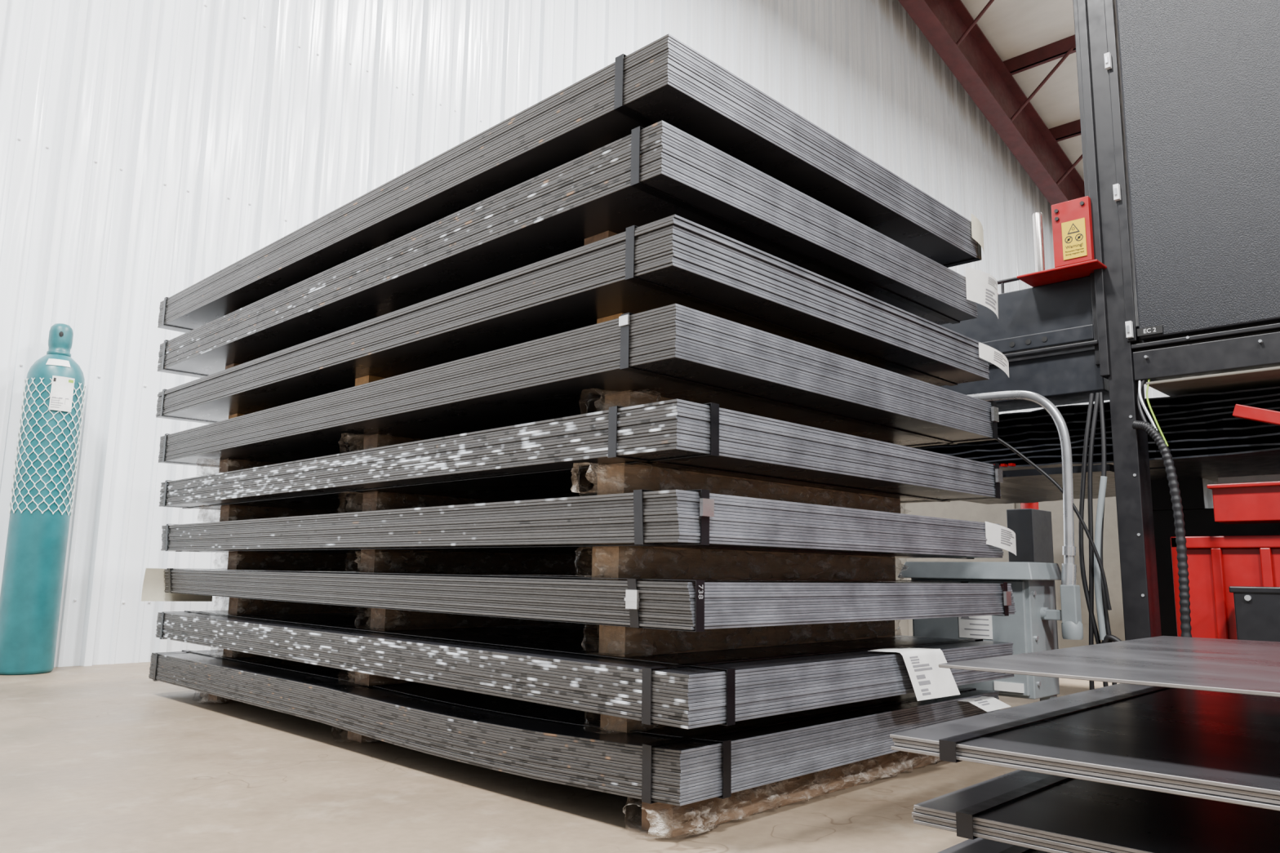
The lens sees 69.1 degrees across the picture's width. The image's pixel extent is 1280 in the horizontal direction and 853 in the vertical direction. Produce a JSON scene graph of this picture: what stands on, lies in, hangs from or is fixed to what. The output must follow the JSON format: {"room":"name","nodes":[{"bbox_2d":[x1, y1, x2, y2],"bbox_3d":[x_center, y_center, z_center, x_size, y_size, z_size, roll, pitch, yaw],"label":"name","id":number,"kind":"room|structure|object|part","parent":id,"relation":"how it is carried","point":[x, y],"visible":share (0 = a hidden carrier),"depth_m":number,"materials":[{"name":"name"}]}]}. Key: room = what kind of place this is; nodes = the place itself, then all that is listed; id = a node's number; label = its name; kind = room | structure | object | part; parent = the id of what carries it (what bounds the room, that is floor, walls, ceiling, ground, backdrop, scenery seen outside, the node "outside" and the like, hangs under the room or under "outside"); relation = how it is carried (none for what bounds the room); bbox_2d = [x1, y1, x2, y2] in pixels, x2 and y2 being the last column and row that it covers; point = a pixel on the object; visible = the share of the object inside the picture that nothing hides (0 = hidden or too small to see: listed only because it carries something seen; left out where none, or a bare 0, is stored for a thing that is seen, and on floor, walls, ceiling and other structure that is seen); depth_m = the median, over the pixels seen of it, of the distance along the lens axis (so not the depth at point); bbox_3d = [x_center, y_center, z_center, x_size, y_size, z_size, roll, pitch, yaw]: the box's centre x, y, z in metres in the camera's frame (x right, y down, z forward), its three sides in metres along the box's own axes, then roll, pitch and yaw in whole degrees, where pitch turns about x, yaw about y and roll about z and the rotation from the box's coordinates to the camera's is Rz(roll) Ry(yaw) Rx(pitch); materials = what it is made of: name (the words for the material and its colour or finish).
{"room":"metal workshop","nodes":[
{"label":"metal workshop","id":0,"kind":"room"},
{"bbox_2d":[0,0,1082,666],"bbox_3d":[-0.057,-4.848,9.024,0.042,13.474,23.481,-8,-12,44],"label":"wall","id":1,"kind":"structure","parent":0,"point":[148,148],"depth_m":5.95,"materials":[{"name":"white metal"}]},
{"bbox_2d":[0,662,1119,852],"bbox_3d":[4.601,0.673,0.292,17.950,0.001,31.000,-8,-12,44],"label":"floor","id":2,"kind":"structure","parent":0,"point":[100,758],"depth_m":2.27,"materials":[{"name":"concrete"}]},
{"bbox_2d":[0,323,85,675],"bbox_3d":[-3.122,0.350,4.859,0.282,1.824,0.279,-8,-12,44],"label":"gas cylinder","id":3,"kind":"object","parent":2,"relation":"on","point":[44,478],"visible":1,"depth_m":4.76,"materials":[{"name":"teal paint"}]},
{"bbox_2d":[199,692,239,703],"bbox_3d":[-1.314,1.166,4.228,0.197,0.069,1.367,-8,-12,44],"label":"block","id":4,"kind":"object","parent":2,"relation":"on","point":[214,699],"visible":0.09,"depth_m":3.78,"materials":[{"name":"wood"}]},
{"bbox_2d":[331,726,377,742],"bbox_3d":[-0.490,1.054,3.435,0.210,0.069,1.374,-8,-12,44],"label":"block","id":5,"kind":"object","parent":2,"relation":"on","point":[351,735],"visible":0.09,"depth_m":2.99,"materials":[{"name":"wood"}]},
{"bbox_2d":[148,649,999,806],"bbox_3d":[-0.477,0.966,3.470,3.062,0.142,1.534,-8,-12,44],"label":"bundle","id":6,"kind":"object","parent":5,"relation":"on","point":[668,765],"visible":0.47,"depth_m":2.38,"materials":[{"name":"grey metal"}]},
{"bbox_2d":[210,646,266,658],"bbox_3d":[-1.269,0.992,4.258,0.202,0.067,1.372,-8,-12,44],"label":"block","id":7,"kind":"object","parent":6,"relation":"on","point":[228,653],"visible":0.14,"depth_m":3.82,"materials":[{"name":"wood"}]},
{"bbox_2d":[337,671,413,686],"bbox_3d":[-0.470,0.875,3.436,0.213,0.067,1.370,-8,-12,44],"label":"block","id":8,"kind":"object","parent":6,"relation":"on","point":[365,679],"visible":0.14,"depth_m":3.00,"materials":[{"name":"wood"}]},
{"bbox_2d":[155,610,1014,728],"bbox_3d":[-0.447,0.788,3.439,3.062,0.113,1.534,-8,-12,44],"label":"bundle","id":9,"kind":"object","parent":8,"relation":"on","point":[548,664],"visible":0.63,"depth_m":2.35,"materials":[{"name":"grey metal"}]},
{"bbox_2d":[213,596,371,615],"bbox_3d":[-1.256,0.812,4.287,0.208,0.086,1.372,-8,-12,44],"label":"block","id":10,"kind":"object","parent":9,"relation":"on","point":[237,606],"visible":0.34,"depth_m":3.94,"materials":[{"name":"wood"}]},
{"bbox_2d":[354,606,577,631],"bbox_3d":[-0.424,0.696,3.465,0.210,0.086,1.368,-8,-12,44],"label":"block","id":11,"kind":"object","parent":9,"relation":"on","point":[382,620],"visible":0.41,"depth_m":3.12,"materials":[{"name":"wood"}]},
{"bbox_2d":[163,568,1016,631],"bbox_3d":[-0.432,0.603,3.467,1.548,0.103,3.070,10,-12,-44],"label":"bundle","id":12,"kind":"object","parent":11,"relation":"on","point":[686,605],"visible":0.98,"depth_m":2.34,"materials":[{"name":"metal"}]},
{"bbox_2d":[141,568,212,601],"bbox_3d":[-2.020,0.697,4.077,0.020,0.145,0.301,-7,-12,42],"label":"paper tag","id":13,"kind":"object","parent":12,"relation":"attached to","point":[153,584],"visible":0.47,"depth_m":4.02,"materials":[{"name":"beige paper"}]},
{"bbox_2d":[215,551,360,572],"bbox_3d":[-1.273,0.636,4.319,0.201,0.079,1.370,-8,-12,44],"label":"block","id":14,"kind":"object","parent":12,"relation":"on","point":[237,560],"visible":0.53,"depth_m":4.02,"materials":[{"name":"wood"}]},
{"bbox_2d":[345,549,591,576],"bbox_3d":[-0.474,0.520,3.504,0.205,0.079,1.366,-8,-12,44],"label":"block","id":15,"kind":"object","parent":12,"relation":"on","point":[372,561],"visible":0.77,"depth_m":3.30,"materials":[{"name":"wood"}]},
{"bbox_2d":[160,488,1004,559],"bbox_3d":[-0.457,0.424,3.497,3.070,0.116,1.540,-8,-13,44],"label":"bundle","id":16,"kind":"object","parent":15,"relation":"on","point":[670,518],"visible":0.9,"depth_m":2.38,"materials":[{"name":"metal"}]},
{"bbox_2d":[197,504,351,522],"bbox_3d":[-1.304,0.438,4.272,0.256,0.079,1.402,-8,-12,44],"label":"block","id":17,"kind":"object","parent":16,"relation":"on","point":[228,513],"visible":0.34,"depth_m":3.90,"materials":[{"name":"wood"}]},
{"bbox_2d":[338,491,505,512],"bbox_3d":[-0.476,0.328,3.491,0.243,0.079,1.398,-8,-12,44],"label":"block","id":18,"kind":"object","parent":16,"relation":"on","point":[374,500],"visible":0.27,"depth_m":3.11,"materials":[{"name":"wood"}]},
{"bbox_2d":[159,399,1003,512],"bbox_3d":[-0.462,0.235,3.498,3.070,0.113,1.534,-8,-12,44],"label":"bundle","id":19,"kind":"object","parent":18,"relation":"on","point":[533,460],"visible":0.61,"depth_m":2.45,"materials":[{"name":"metal"}]},
{"bbox_2d":[196,458,279,475],"bbox_3d":[-1.312,0.250,4.279,0.247,0.083,1.406,-8,-12,44],"label":"block","id":20,"kind":"object","parent":19,"relation":"on","point":[226,464],"visible":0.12,"depth_m":3.86,"materials":[{"name":"wood"}]},
{"bbox_2d":[338,433,422,452],"bbox_3d":[-0.480,0.141,3.509,0.240,0.083,1.400,-8,-12,44],"label":"block","id":21,"kind":"object","parent":19,"relation":"on","point":[374,441],"visible":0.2,"depth_m":3.09,"materials":[{"name":"wood"}]},
{"bbox_2d":[158,303,999,467],"bbox_3d":[-0.471,0.041,3.511,3.070,0.123,1.538,-8,-12,44],"label":"bundle","id":22,"kind":"object","parent":21,"relation":"on","point":[675,351],"visible":0.58,"depth_m":2.46,"materials":[{"name":"metal"}]},
{"bbox_2d":[228,413,244,418],"bbox_3d":[-1.280,0.065,4.375,0.090,0.080,1.270,-8,-12,44],"label":"block","id":23,"kind":"object","parent":22,"relation":"on","point":[237,415],"visible":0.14,"depth_m":3.92,"materials":[{"name":"brown wood"}]},
{"bbox_2d":[355,375,386,386],"bbox_3d":[-0.490,-0.050,3.562,0.090,0.080,1.270,-8,-12,44],"label":"block","id":24,"kind":"object","parent":22,"relation":"on","point":[367,379],"visible":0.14,"depth_m":3.11,"materials":[{"name":"brown wood"}]},
{"bbox_2d":[155,214,989,423],"bbox_3d":[-0.486,-0.151,3.540,3.056,0.119,1.534,-8,-12,44],"label":"bundle","id":25,"kind":"object","parent":24,"relation":"on","point":[674,259],"visible":0.42,"depth_m":2.46,"materials":[{"name":"grey metal"}]},
{"bbox_2d":[225,363,239,369],"bbox_3d":[-1.297,-0.137,4.380,0.090,0.097,1.270,-8,-12,44],"label":"block","id":26,"kind":"object","parent":25,"relation":"on","point":[233,364],"visible":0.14,"depth_m":3.93,"materials":[{"name":"brown wood"}]},
{"bbox_2d":[584,230,617,245],"bbox_3d":[0.332,-0.361,2.794,0.090,0.097,1.270,-8,-12,44],"label":"block","id":27,"kind":"object","parent":25,"relation":"on","point":[608,233],"visible":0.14,"depth_m":2.35,"materials":[{"name":"brown wood"}]},
{"bbox_2d":[978,342,1008,377],"bbox_3d":[1.152,-0.216,2.995,0.150,0.099,0.024,7,-11,-33],"label":"paper label","id":28,"kind":"object","parent":25,"relation":"attached to","point":[988,353],"visible":1,"depth_m":2.98,"materials":[{"name":"white paper"}]},
{"bbox_3d":[-0.447,-0.237,3.663,0.090,0.097,1.270,-8,-12,44],"label":"block","id":29,"kind":"object","parent":25,"relation":"on","visible":0},
{"bbox_2d":[157,120,977,377],"bbox_3d":[-0.508,-0.362,3.590,3.051,0.132,1.534,-8,-12,44],"label":"bundle","id":30,"kind":"object","parent":29,"relation":"on","point":[656,171],"visible":0.41,"depth_m":2.50,"materials":[{"name":"grey metal"}]},
{"bbox_2d":[965,266,998,318],"bbox_3d":[1.132,-0.440,3.036,0.152,0.154,0.035,6,-10,-30],"label":"paper label","id":31,"kind":"object","parent":30,"relation":"attached to","point":[981,286],"visible":1,"depth_m":3.02,"materials":[{"name":"white paper"}]},
{"bbox_3d":[-0.453,-0.452,3.614,0.090,0.063,1.270,-8,-12,44],"label":"block","id":32,"kind":"object","parent":30,"relation":"on","visible":0},
{"bbox_2d":[157,33,982,333],"bbox_3d":[-0.499,-0.550,3.584,3.062,0.126,1.534,-8,-12,44],"label":"bundle","id":33,"kind":"object","parent":32,"relation":"on","point":[666,79],"visible":0.34,"depth_m":2.48,"materials":[{"name":"grey metal"}]},
{"bbox_2d":[970,213,984,253],"bbox_3d":[1.110,-0.626,3.038,0.012,0.130,0.085,-8,-12,44],"label":"paper tag","id":34,"kind":"object","parent":33,"relation":"attached to","point":[977,231],"visible":1,"depth_m":3.02,"materials":[{"name":"white paper"}]},
{"bbox_2d":[596,312,623,324],"bbox_3d":[0.366,-0.161,2.773,0.090,0.080,1.270,-8,-12,44],"label":"block","id":35,"kind":"object","parent":22,"relation":"on","point":[615,316],"visible":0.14,"depth_m":2.33,"materials":[{"name":"brown wood"}]},
{"bbox_2d":[586,389,672,413],"bbox_3d":[0.359,0.029,2.710,0.251,0.083,1.406,-8,-12,44],"label":"block","id":36,"kind":"object","parent":19,"relation":"on","point":[629,397],"visible":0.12,"depth_m":2.28,"materials":[{"name":"wood"}]},
{"bbox_2d":[572,462,901,513],"bbox_3d":[0.346,0.199,2.588,0.248,0.079,1.406,-8,-12,44],"label":"block","id":37,"kind":"object","parent":16,"relation":"on","point":[620,477],"visible":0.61,"depth_m":2.38,"materials":[{"name":"wood"}]},
{"bbox_2d":[985,521,1016,555],"bbox_3d":[1.144,0.353,2.919,0.150,0.104,0.024,7,-11,-33],"label":"paper label","id":38,"kind":"object","parent":16,"relation":"attached to","point":[997,535],"visible":1,"depth_m":2.91,"materials":[{"name":"white paper"}]},
{"bbox_2d":[576,546,908,581],"bbox_3d":[0.346,0.394,2.618,0.205,0.079,1.366,-8,-12,44],"label":"block","id":39,"kind":"object","parent":12,"relation":"on","point":[612,562],"visible":0.9,"depth_m":2.44,"materials":[{"name":"wood"}]},
{"bbox_2d":[581,620,901,657],"bbox_3d":[0.366,0.583,2.669,0.211,0.086,1.367,-8,-12,44],"label":"block","id":40,"kind":"object","parent":9,"relation":"on","point":[617,641],"visible":0.6,"depth_m":2.47,"materials":[{"name":"wood"}]},
{"bbox_2d":[867,648,959,701],"bbox_3d":[0.738,0.662,2.494,0.102,0.127,0.310,-8,-12,44],"label":"paper label","id":41,"kind":"object","parent":9,"relation":"attached to","point":[929,681],"visible":0.98,"depth_m":2.47,"materials":[{"name":"white paper"}]},
{"bbox_2d":[583,714,669,733],"bbox_3d":[0.371,0.761,2.626,0.217,0.067,1.366,-8,-12,44],"label":"block","id":42,"kind":"object","parent":6,"relation":"on","point":[610,723],"visible":0.16,"depth_m":2.19,"materials":[{"name":"wood"}]},
{"bbox_2d":[957,696,1011,711],"bbox_3d":[1.030,0.836,2.806,0.100,0.028,0.200,-8,-12,44],"label":"paper label","id":43,"kind":"object","parent":6,"relation":"attached to","point":[986,704],"visible":0.94,"depth_m":2.79,"materials":[{"name":"white paper"}]},
{"bbox_2d":[622,751,942,838],"bbox_3d":[0.465,0.910,2.425,0.210,0.069,1.368,-8,-12,44],"label":"block","id":44,"kind":"object","parent":2,"relation":"on","point":[660,820],"visible":0.53,"depth_m":2.19,"materials":[{"name":"wood"}]},
{"bbox_2d":[897,390,1083,701],"bbox_3d":[1.274,0.483,3.357,0.603,1.227,0.288,-8,-12,44],"label":"stand","id":45,"kind":"object","parent":2,"relation":"on","point":[1032,628],"visible":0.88,"depth_m":3.20,"materials":[{"name":"grey paint"}]},
{"bbox_2d":[937,837,1048,852],"bbox_3d":[1.962,0.693,1.050,2.905,0.026,1.286,-8,-12,44],"label":"sheets","id":46,"kind":"object","parent":2,"relation":"on","point":[979,845],"visible":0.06,"depth_m":1.68,"materials":[{"name":"grey metal"}]},
{"bbox_3d":[1.742,0.715,1.484,0.090,0.065,0.800,-8,-12,44],"label":"block","id":47,"kind":"object","parent":46,"relation":"on","visible":0},
{"bbox_2d":[911,769,1279,852],"bbox_3d":[1.948,0.599,1.037,2.905,0.038,1.286,-8,-12,44],"label":"sheets","id":48,"kind":"object","parent":47,"relation":"on","point":[1039,811],"visible":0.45,"depth_m":1.53,"materials":[{"name":"black metal"}]},
{"bbox_3d":[1.743,0.605,1.502,0.090,0.094,0.800,-8,-12,44],"label":"block","id":49,"kind":"object","parent":48,"relation":"on","visible":0},
{"bbox_2d":[889,683,1279,811],"bbox_3d":[1.909,0.472,1.026,2.906,0.032,1.286,-8,-12,44],"label":"sheets","id":50,"kind":"object","parent":49,"relation":"on","point":[1224,747],"visible":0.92,"depth_m":1.56,"materials":[{"name":"black metal"}]},
{"bbox_3d":[1.745,0.477,1.522,0.090,0.113,0.800,-8,-12,44],"label":"block","id":51,"kind":"object","parent":50,"relation":"on","visible":0},
{"bbox_2d":[938,635,1279,697],"bbox_3d":[1.989,0.343,1.027,2.900,0.006,1.270,-8,-12,44],"label":"sheets","id":52,"kind":"object","parent":51,"relation":"on","point":[1246,667],"visible":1,"depth_m":1.63,"materials":[{"name":"grey metal"}]},
{"bbox_2d":[894,496,1124,648],"bbox_3d":[2.624,0.939,6.703,2.700,1.400,1.050,-8,-12,44],"label":"wall","id":53,"kind":"structure","parent":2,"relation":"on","point":[996,513],"depth_m":5.92,"materials":[{"name":"beige paint"}]},
{"bbox_2d":[1006,502,1058,648],"bbox_3d":[2.322,0.871,5.490,0.200,1.150,0.300,-8,-12,44],"label":"pedestal","id":54,"kind":"object","parent":2,"relation":"on","point":[1032,526],"visible":0.21,"depth_m":5.43,"materials":[{"name":"metal"}]},
{"bbox_2d":[912,0,1279,689],"bbox_3d":[2.468,-0.802,3.679,3.800,3.900,1.956,-8,-12,44],"label":"machine","id":55,"kind":"object","parent":2,"relation":"on","point":[1180,100],"visible":0.66,"depth_m":3.17,"materials":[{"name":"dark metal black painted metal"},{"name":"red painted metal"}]},
{"bbox_3d":[1.351,-0.530,3.714,0.700,0.076,0.016,-8,-12,44],"label":"rail","id":56,"kind":"part","parent":55,"relation":"part of","materials":[{"name":"black metal"}]},
{"bbox_2d":[1016,195,1106,287],"bbox_3d":[1.552,-0.678,3.400,0.280,0.268,0.200,-8,-12,44],"label":"bracket","id":57,"kind":"object","parent":55,"relation":"attached to","point":[1072,221],"visible":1,"depth_m":3.35,"materials":[{"name":"metal"}]},
{"bbox_3d":[1.729,-0.324,3.149,0.078,0.026,0.006,-8,-12,44],"label":"plate","id":58,"kind":"part","parent":55,"relation":"part of","materials":[{"name":"black plastic"}]},
{"bbox_3d":[2.976,-0.865,3.230,2.440,3.900,1.735,-8,-12,44],"label":"frame","id":59,"kind":"part","parent":55,"relation":"part of","materials":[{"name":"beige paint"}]},
{"bbox_3d":[2.504,-1.654,2.640,2.145,2.538,0.038,-8,-12,44],"label":"cabinet panel","id":60,"kind":"part","parent":55,"relation":"part of","materials":[{"name":"grey metal"}]},
{"bbox_2d":[898,0,1084,204],"bbox_3d":[2.260,-6.742,11.039,0.280,5.271,17.100,-8,-12,44],"label":"beam","id":61,"kind":"structure","parent":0,"point":[975,63],"depth_m":13.98,"materials":[{"name":"red metal"}]},
{"bbox_2d":[955,0,1082,184],"bbox_3d":[8.421,-7.546,5.585,17.200,5.108,15.865,-8,-12,44],"label":"roof beams","id":62,"kind":"structure","parent":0,"point":[1064,47],"depth_m":13.88,"materials":[{"name":"red metal"}]},
{"bbox_2d":[960,0,1084,180],"bbox_3d":[6.290,-9.267,3.442,17.950,6.084,23.400,-8,-12,44],"label":"ceiling","id":63,"kind":"structure","parent":0,"point":[1013,28],"depth_m":13.86,"materials":[{"name":"white metal"}]},
{"bbox_2d":[1082,384,1169,404],"bbox_3d":[14.304,-2.103,10.723,17.950,9.000,0.200,-8,-12,44],"label":"wall","id":64,"kind":"structure","parent":0,"point":[1152,393],"depth_m":15.84,"materials":[{"name":"white metal"}]}
]}

